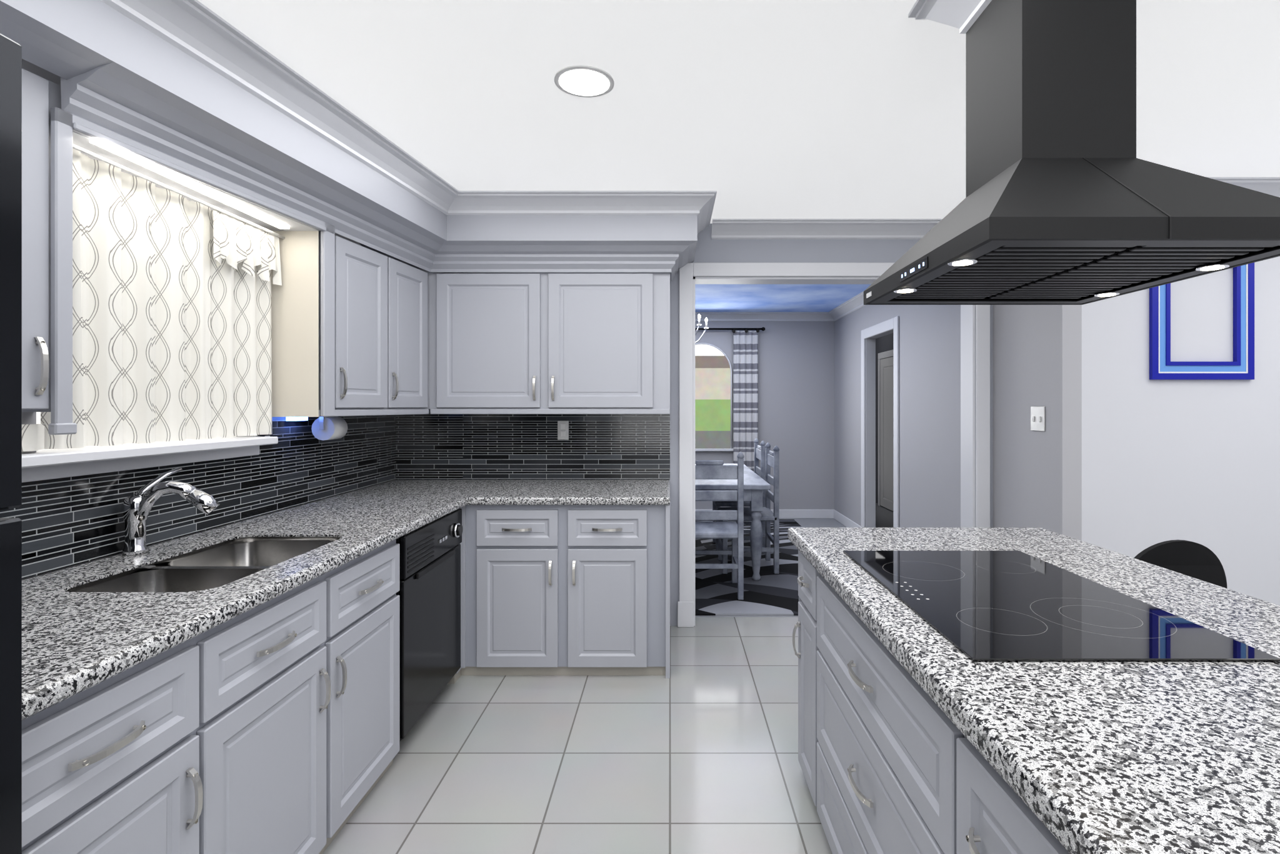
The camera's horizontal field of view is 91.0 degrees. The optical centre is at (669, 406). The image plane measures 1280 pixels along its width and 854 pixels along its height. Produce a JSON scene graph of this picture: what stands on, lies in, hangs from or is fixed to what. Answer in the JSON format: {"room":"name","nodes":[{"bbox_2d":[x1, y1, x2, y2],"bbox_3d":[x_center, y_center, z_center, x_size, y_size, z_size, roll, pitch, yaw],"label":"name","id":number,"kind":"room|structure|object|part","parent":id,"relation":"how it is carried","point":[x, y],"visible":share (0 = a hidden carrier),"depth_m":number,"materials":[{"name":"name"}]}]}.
{"room":"kitchen","nodes":[
{"label":"kitchen","id":0,"kind":"room"},
{"bbox_2d":[21,68,48,408],"bbox_3d":[-1.667,-0.426,1.442,0.103,0.867,0.440,0,0,0],"label":"door","id":1,"kind":"structure","parent":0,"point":[35,241],"depth_m":1.62,"materials":[{"name":"grey paint"}]},
{"bbox_2d":[21,58,395,580],"bbox_3d":[-1.777,0.115,0.475,0.100,2.530,6.950,0,0,0],"label":"wall","id":2,"kind":"structure","parent":0,"point":[28,417],"depth_m":1.76,"materials":[{"name":"grey paint"}]},
{"bbox_2d":[21,411,278,482],"bbox_3d":[-1.711,-0.275,1.775,0.182,0.950,1.650,0,0,0],"label":"window sill","id":3,"kind":"structure","parent":2,"relation":"in","point":[39,465],"depth_m":1.94,"materials":[{"name":"white wood"}]},
{"bbox_2d":[48,106,334,434],"bbox_3d":[-1.598,-0.358,2.207,0.255,0.867,1.111,0,0,0],"label":"strip window","id":4,"kind":"structure","parent":2,"relation":"in","point":[115,149],"depth_m":2.37,"materials":[{"name":"white wood"}]},
{"bbox_2d":[72,143,284,239],"bbox_3d":[-1.652,-0.720,2.202,0.012,0.012,0.972,0,0,0],"label":"curtain rod","id":5,"kind":"object","parent":4,"relation":"attached to","point":[104,159],"visible":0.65,"depth_m":2.06,"materials":[{"name":"white metal"}]},
{"bbox_2d":[21,148,281,451],"bbox_3d":[-1.683,-0.307,2.050,0.091,0.850,1.220,0,0,0],"label":"sheer curtain","id":6,"kind":"object","parent":5,"relation":"hanging from","point":[171,315],"visible":0.92,"depth_m":2.11,"materials":[{"name":"white fabric"}]},
{"bbox_2d":[0,415,397,578],"bbox_3d":[-1.722,0.252,2.434,0.007,0.414,3.028,0,0,0],"label":"tile backsplash","id":7,"kind":"structure","parent":2,"relation":"attached to","point":[71,520],"depth_m":2.34,"materials":[{"name":"tile"}]},
{"bbox_2d":[0,0,479,273],"bbox_3d":[-1.375,-0.959,2.382,0.690,0.383,3.090,0,0,0],"label":"trim","id":8,"kind":"structure","parent":2,"relation":"attached to","point":[197,84],"depth_m":2.08,"materials":[{"name":"grey paint"}]},
{"bbox_2d":[318,231,429,413],"bbox_3d":[-1.553,-0.376,3.148,0.346,0.782,0.909,0,0,0],"label":"upper cabinet","id":9,"kind":"object","parent":2,"relation":"attached to","point":[382,302],"depth_m":3.12,"materials":[{"name":"grey paint"}]},
{"bbox_2d":[285,416,308,420],"bbox_3d":[-1.682,0.055,2.834,0.040,0.020,0.100,0,0,0],"label":"light","id":10,"kind":"object","parent":9,"relation":"attached to","point":[296,418],"visible":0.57,"depth_m":2.80,"materials":[{"name":"white"}]},
{"bbox_2d":[311,416,348,439],"bbox_3d":[-1.629,0.102,3.001,0.110,0.115,0.135,0,0,0],"label":"paper towel holder","id":11,"kind":"object","parent":9,"relation":"attached to","point":[327,428],"visible":0.92,"depth_m":2.95,"materials":[{"name":"white paper"}]},
{"bbox_2d":[322,502,893,853],"bbox_3d":[1.200,1.430,3.550,7.600,0.100,13.100,0,0,0],"label":"floor","id":12,"kind":"structure","parent":0,"point":[696,752],"depth_m":2.43,"materials":[{"name":"tile"}]},
{"bbox_2d":[0,33,21,853],"bbox_3d":[-1.299,0.430,0.453,0.852,1.900,0.905,0,0,0],"label":"refrigerator","id":13,"kind":"object","parent":12,"relation":"on","point":[10,444],"visible":1,"depth_m":0.89,"materials":[{"name":"grey"}]},
{"bbox_2d":[21,631,206,853],"bbox_3d":[-1.369,0.941,1.160,0.713,0.878,0.480,0,0,0],"label":"base cabinet","id":14,"kind":"object","parent":12,"relation":"on","point":[112,766],"depth_m":1.20,"materials":[{"name":"grey wood"}]},
{"bbox_2d":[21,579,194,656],"bbox_3d":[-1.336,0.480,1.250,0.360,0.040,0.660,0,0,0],"label":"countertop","id":15,"kind":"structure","parent":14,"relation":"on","point":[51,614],"depth_m":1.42,"materials":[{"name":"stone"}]},
{"bbox_3d":[-1.036,0.619,1.160,0.048,0.182,0.460,0,0,0],"label":"base cabinets drawer","id":16,"kind":"part","parent":14,"relation":"part of","materials":[{"name":"grey wood"}]},
{"bbox_2d":[196,586,399,853],"bbox_3d":[-1.369,1.050,1.915,0.713,0.660,1.030,0,0,0],"label":"base cabinet","id":17,"kind":"object","parent":12,"relation":"on","point":[284,768],"depth_m":1.80,"materials":[{"name":"grey wood"}]},
{"bbox_2d":[21,479,496,720],"bbox_3d":[-1.366,0.480,2.434,0.720,0.040,3.028,0,0,0],"label":"countertop","id":18,"kind":"structure","parent":17,"relation":"on","point":[73,643],"depth_m":1.75,"materials":[{"name":"stone"}]},
{"bbox_2d":[122,467,219,554],"bbox_3d":[-1.579,0.331,2.021,0.248,0.254,0.173,0,0,0],"label":"faucet","id":19,"kind":"object","parent":18,"relation":"on","point":[138,505],"visible":1,"depth_m":1.96,"materials":[{"name":"silver metal"}]},
{"bbox_2d":[66,536,340,591],"bbox_3d":[-1.343,0.566,1.903,0.433,0.200,0.735,0,0,0],"label":"sink","id":20,"kind":"object","parent":18,"relation":"in","point":[220,564],"visible":0.19,"depth_m":1.87,"materials":[{"name":"silver metal"}]},
{"bbox_2d":[196,580,326,723],"bbox_3d":[-1.036,0.619,1.655,0.048,0.182,0.499,0,0,0],"label":"drawer","id":21,"kind":"object","parent":17,"relation":"attached to","point":[240,659],"visible":1,"depth_m":1.59,"materials":[{"name":"grey paint"}]},
{"bbox_2d":[325,543,399,637],"bbox_3d":[-1.036,0.619,2.174,0.048,0.182,0.491,0,0,0],"label":"drawer","id":22,"kind":"object","parent":17,"relation":"attached to","point":[356,591],"visible":0.96,"depth_m":2.12,"materials":[{"name":"grey paint"}]},
{"bbox_2d":[319,505,466,683],"bbox_3d":[-1.385,0.941,3.537,0.682,0.878,0.822,0,0,0],"label":"base cabinet","id":23,"kind":"object","parent":12,"relation":"on","point":[462,670],"depth_m":3.19,"materials":[{"name":"grey wood"}]},
{"bbox_2d":[396,508,463,741],"bbox_3d":[-1.312,0.940,2.778,0.616,0.874,0.680,0,0,0],"label":"dishwasher","id":24,"kind":"object","parent":12,"relation":"on","point":[429,592],"visible":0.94,"depth_m":2.69,"materials":[{"name":"black metal"}]},
{"bbox_2d":[466,503,669,678],"bbox_3d":[-0.530,0.941,3.555,1.060,0.878,0.786,0,0,0],"label":"base cabinet","id":25,"kind":"object","parent":12,"relation":"on","point":[658,589],"depth_m":3.20,"materials":[{"name":"grey wood"}]},
{"bbox_3d":[-0.777,0.619,3.186,0.413,0.182,0.048,0,0,0],"label":"base cabinets drawer","id":26,"kind":"part","parent":25,"relation":"part of","materials":[{"name":"grey wood"}]},
{"bbox_2d":[466,479,669,504],"bbox_3d":[-0.503,0.480,3.559,1.006,0.040,0.778,0,0,0],"label":"countertop","id":27,"kind":"structure","parent":25,"relation":"on","point":[502,492],"depth_m":3.34,"materials":[{"name":"stone"}]},
{"bbox_3d":[-0.319,0.619,3.186,0.403,0.182,0.048,0,0,0],"label":"base cabinets drawer","id":28,"kind":"part","parent":25,"relation":"part of","materials":[{"name":"grey wood"}]},
{"bbox_2d":[695,519,802,614],"bbox_3d":[0.150,1.374,5.872,2.700,0.012,3.455,0,0,0],"label":"dining rug","id":29,"kind":"object","parent":12,"relation":"on","point":[770,592],"visible":0.14,"depth_m":4.82,"materials":[{"name":"black carpet"}]},
{"bbox_2d":[695,451,744,599],"bbox_3d":[0.280,0.844,4.663,0.492,1.045,0.475,0,0,0],"label":"dining chair","id":30,"kind":"object","parent":29,"relation":"on","point":[714,469],"visible":0.56,"depth_m":4.44,"materials":[{"name":"grey wood"}]},
{"bbox_2d":[695,463,770,580],"bbox_3d":[0.280,0.986,5.750,1.000,0.762,1.800,0,0,0],"label":"dining table","id":31,"kind":"object","parent":29,"relation":"on","point":[755,484],"visible":0.42,"depth_m":4.91,"materials":[{"name":"grey wood"}]},
{"bbox_2d":[712,438,765,552],"bbox_3d":[0.657,0.844,6.100,0.475,1.045,0.492,0,0,0],"label":"dining chair","id":32,"kind":"object","parent":29,"relation":"on","point":[759,452],"visible":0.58,"depth_m":5.86,"materials":[{"name":"grey wood"}]},
{"bbox_2d":[717,442,779,573],"bbox_3d":[0.657,0.844,5.360,0.475,1.045,0.492,0,0,0],"label":"dining chair","id":33,"kind":"object","parent":29,"relation":"on","point":[769,515],"visible":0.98,"depth_m":5.13,"materials":[{"name":"grey wood"}]},
{"bbox_2d":[792,550,1069,853],"bbox_3d":[0.917,0.947,1.281,0.930,0.866,2.162,0,0,0],"label":"kitchen island","id":34,"kind":"object","parent":12,"relation":"on","point":[800,600],"depth_m":1.44,"materials":[{"name":"grey wood"}]},
{"bbox_3d":[0.476,1.211,1.562,0.048,0.228,0.990,0,0,0],"label":"kitchen island drawer","id":35,"kind":"part","parent":34,"relation":"part of","materials":[{"name":"grey wood"}]},
{"bbox_3d":[0.476,0.941,1.562,0.048,0.288,0.990,0,0,0],"label":"kitchen island drawer","id":36,"kind":"part","parent":34,"relation":"part of","materials":[{"name":"grey wood"}]},
{"bbox_3d":[0.476,0.670,1.562,0.048,0.230,0.990,0,0,0],"label":"kitchen island drawer","id":37,"kind":"part","parent":34,"relation":"part of","materials":[{"name":"grey wood"}]},
{"bbox_3d":[0.476,0.670,0.910,0.048,0.230,0.290,0,0,0],"label":"kitchen island drawer","id":38,"kind":"part","parent":34,"relation":"part of","materials":[{"name":"grey wood"}]},
{"bbox_2d":[787,527,1279,853],"bbox_3d":[0.935,0.486,1.275,0.970,0.052,2.250,0,0,0],"label":"island countertop","id":39,"kind":"structure","parent":34,"relation":"on","point":[1131,756],"depth_m":0.96,"materials":[{"name":"stone"}]},
{"bbox_2d":[843,550,1279,661],"bbox_3d":[0.823,0.456,1.555,0.555,0.006,0.850,0,0,0],"label":"cooktop","id":40,"kind":"object","parent":39,"relation":"in","point":[996,605],"visible":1,"depth_m":1.38,"materials":[{"name":"black glass"}]},
{"bbox_2d":[1133,539,1227,588],"bbox_3d":[1.716,0.915,1.925,0.582,0.930,0.556,0,0,0],"label":"office chair","id":41,"kind":"object","parent":12,"relation":"on","point":[1197,560],"visible":0.17,"depth_m":2.12,"materials":[{"name":"black plastic"}]},
{"bbox_2d":[395,223,992,625],"bbox_3d":[0.102,0.115,4.032,3.857,2.530,0.165,0,0,0],"label":"wall","id":42,"kind":"structure","parent":0,"point":[708,249],"depth_m":3.95,"materials":[{"name":"grey paint"}]},
{"bbox_2d":[397,413,669,479],"bbox_3d":[-0.848,0.252,3.945,1.696,0.414,0.007,0,0,0],"label":"tile backsplash","id":43,"kind":"structure","parent":42,"relation":"attached to","point":[430,446],"depth_m":3.94,"materials":[{"name":"tile"}]},
{"bbox_2d":[557,420,568,439],"bbox_3d":[-0.670,0.150,3.938,0.070,0.120,0.009,0,0,0],"label":"electrical outlet","id":44,"kind":"object","parent":43,"relation":"attached to","point":[562,430],"visible":1,"depth_m":3.94,"materials":[{"name":"white plastic"}]},
{"bbox_2d":[429,273,669,410],"bbox_3d":[-0.863,-0.376,3.760,1.726,0.782,0.376,0,0,0],"label":"upper cabinet","id":45,"kind":"object","parent":42,"relation":"attached to","point":[660,343],"depth_m":3.61,"materials":[{"name":"grey paint"}]},
{"bbox_2d":[677,262,989,626],"bbox_3d":[1.026,0.240,4.019,1.959,2.280,0.193,0,0,0],"label":"door frame","id":46,"kind":"structure","parent":42,"relation":"attached to","point":[692,275],"depth_m":3.93,"materials":[{"name":"white wood"}]},
{"bbox_2d":[711,176,1279,239],"bbox_3d":[2.630,-1.100,3.550,4.740,0.100,0.800,0,0,0],"label":"crown molding","id":47,"kind":"structure","parent":42,"relation":"attached to","point":[820,229],"depth_m":3.89,"materials":[{"name":"white wood"}]},
{"bbox_2d":[472,190,716,277],"bbox_3d":[-0.390,-0.959,3.474,1.281,0.383,0.247,0,0,0],"label":"trim","id":48,"kind":"structure","parent":47,"relation":"attached to","point":[520,230],"depth_m":3.45,"materials":[{"name":"grey paint"}]},
{"bbox_2d":[197,0,1279,311],"bbox_3d":[1.200,-1.200,2.425,7.600,0.100,10.850,0,0,0],"label":"ceiling","id":49,"kind":"structure","parent":0,"point":[800,109],"depth_m":2.32,"materials":[{"name":"white paint"}]},
{"bbox_2d":[554,65,613,97],"bbox_3d":[-0.303,-1.146,2.223,0.210,0.008,0.210,0,0,0],"label":"recessed light","id":50,"kind":"object","parent":49,"relation":"in","point":[583,81],"visible":1,"depth_m":2.21,"materials":[{"name":"white"}]},
{"bbox_2d":[695,313,708,343],"bbox_3d":[0.100,-0.859,5.750,0.514,0.578,0.497,0,0,0],"label":"chandelier","id":51,"kind":"object","parent":49,"relation":"hanging from","point":[699,324],"visible":0.19,"depth_m":5.78,"materials":[{"name":"silver metal"}]},
{"bbox_2d":[908,0,991,33],"bbox_3d":[0.946,-1.087,1.590,0.494,0.125,0.506,0,0,0],"label":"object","id":52,"kind":"object","parent":49,"relation":"attached to","point":[962,15],"visible":0.35,"depth_m":1.72,"materials":[{"name":"white"}]},
{"bbox_2d":[863,0,1279,304],"bbox_3d":[0.954,-0.733,1.589,0.693,0.831,0.782,0,0,0],"label":"range hood","id":53,"kind":"object","parent":49,"relation":"hanging from","point":[1070,199],"visible":1,"depth_m":1.45,"materials":[{"name":"black metal"}]},
{"bbox_2d":[695,321,834,509],"bbox_3d":[-0.235,0.115,7.800,4.730,2.530,0.100,0,0,0],"label":"wall","id":54,"kind":"structure","parent":0,"point":[796,392],"depth_m":7.75,"materials":[{"name":"grey paint"}]},
{"bbox_2d":[695,342,733,451],"bbox_3d":[0.393,-0.117,7.730,0.826,1.334,0.060,0,0,0],"label":"window","id":55,"kind":"structure","parent":54,"relation":"in","point":[714,449],"depth_m":7.72,"materials":[{"name":"white"}]},
{"bbox_2d":[695,344,730,448],"bbox_3d":[0.393,-0.127,7.746,0.726,1.293,0.001,0,0,0],"label":"window pane","id":56,"kind":"object","parent":55,"relation":"attached to","point":[712,400],"visible":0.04,"depth_m":7.75,"materials":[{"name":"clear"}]},
{"bbox_2d":[695,326,764,332],"bbox_3d":[0.407,-0.935,7.675,1.515,0.069,0.048,0,0,0],"label":"curtain rod","id":57,"kind":"object","parent":54,"relation":"attached to","point":[746,329],"visible":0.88,"depth_m":7.67,"materials":[{"name":"black metal"}]},
{"bbox_2d":[733,330,758,506],"bbox_3d":[0.925,0.215,7.675,0.300,2.270,0.035,0,0,0],"label":"curtain","id":58,"kind":"object","parent":57,"relation":"hanging from","point":[745,390],"visible":0.56,"depth_m":7.67,"materials":[{"name":"fabric"}]},
{"bbox_2d":[695,311,827,321],"bbox_3d":[-0.285,-1.100,7.700,4.630,0.100,0.100,0,0,0],"label":"crown molding","id":59,"kind":"structure","parent":54,"relation":"attached to","point":[711,316],"depth_m":7.71,"materials":[{"name":"white"}]},
{"bbox_2d":[695,509,833,518],"bbox_3d":[-0.285,1.325,7.742,4.630,0.110,0.016,0,0,0],"label":"baseboard","id":60,"kind":"structure","parent":54,"relation":"attached to","point":[783,513],"depth_m":7.73,"materials":[{"name":"white wood"}]},
{"bbox_2d":[875,333,893,503],"bbox_3d":[3.000,0.115,6.725,0.100,2.530,6.750,0,0,0],"label":"wall","id":61,"kind":"structure","parent":0,"point":[884,343],"depth_m":8.92,"materials":[{"name":"grey paint"}]},
{"bbox_2d":[878,349,893,511],"bbox_3d":[2.904,0.320,8.290,0.088,2.120,0.980,0,0,0],"label":"hall door","id":62,"kind":"structure","parent":61,"relation":"in","point":[885,429],"depth_m":8.48,"materials":[{"name":"grey wood"}]},
{"bbox_2d":[834,305,1081,540],"bbox_3d":[2.080,0.115,5.550,0.100,2.530,4.600,0,0,0],"label":"wall","id":63,"kind":"structure","parent":0,"point":[1037,361],"depth_m":4.40,"materials":[{"name":"grey paint"}]},
{"bbox_2d":[827,290,864,321],"bbox_3d":[1.980,-1.100,5.867,0.100,0.100,3.505,0,0,0],"label":"crown molding","id":64,"kind":"structure","parent":63,"relation":"attached to","point":[855,302],"depth_m":7.03,"materials":[{"name":"white wood"}]},
{"bbox_2d":[833,509,861,527],"bbox_3d":[2.022,1.325,7.177,0.016,0.110,1.114,0,0,0],"label":"baseboard","id":65,"kind":"structure","parent":63,"relation":"attached to","point":[842,519],"depth_m":7.25,"materials":[{"name":"white wood"}]},
{"bbox_2d":[861,316,898,527],"bbox_3d":[2.071,0.290,6.090,0.118,2.180,1.060,0,0,0],"label":"door frame","id":66,"kind":"structure","parent":63,"relation":"attached to","point":[884,326],"depth_m":6.51,"materials":[{"name":"white wood"}]},
{"bbox_2d":[1030,406,1044,431],"bbox_3d":[2.023,0.068,3.460,0.012,0.135,0.130,0,0,0],"label":"switch plate","id":67,"kind":"object","parent":63,"relation":"attached to","point":[1037,418],"visible":1,"depth_m":3.46,"materials":[{"name":"white plastic"}]},
{"bbox_2d":[1081,256,1279,605],"bbox_3d":[3.565,0.115,3.300,2.870,2.530,0.100,0,0,0],"label":"wall","id":68,"kind":"structure","parent":0,"point":[1197,460],"depth_m":3.25,"materials":[{"name":"white paint"}]},
{"bbox_2d":[1149,262,1254,379],"bbox_3d":[2.741,-0.479,3.237,0.525,0.682,0.022,0,0,0],"label":"picture frame","id":69,"kind":"object","parent":68,"relation":"attached to","point":[1163,366],"visible":0.6,"depth_m":3.23,"materials":[{"name":"blue"}]}
]}

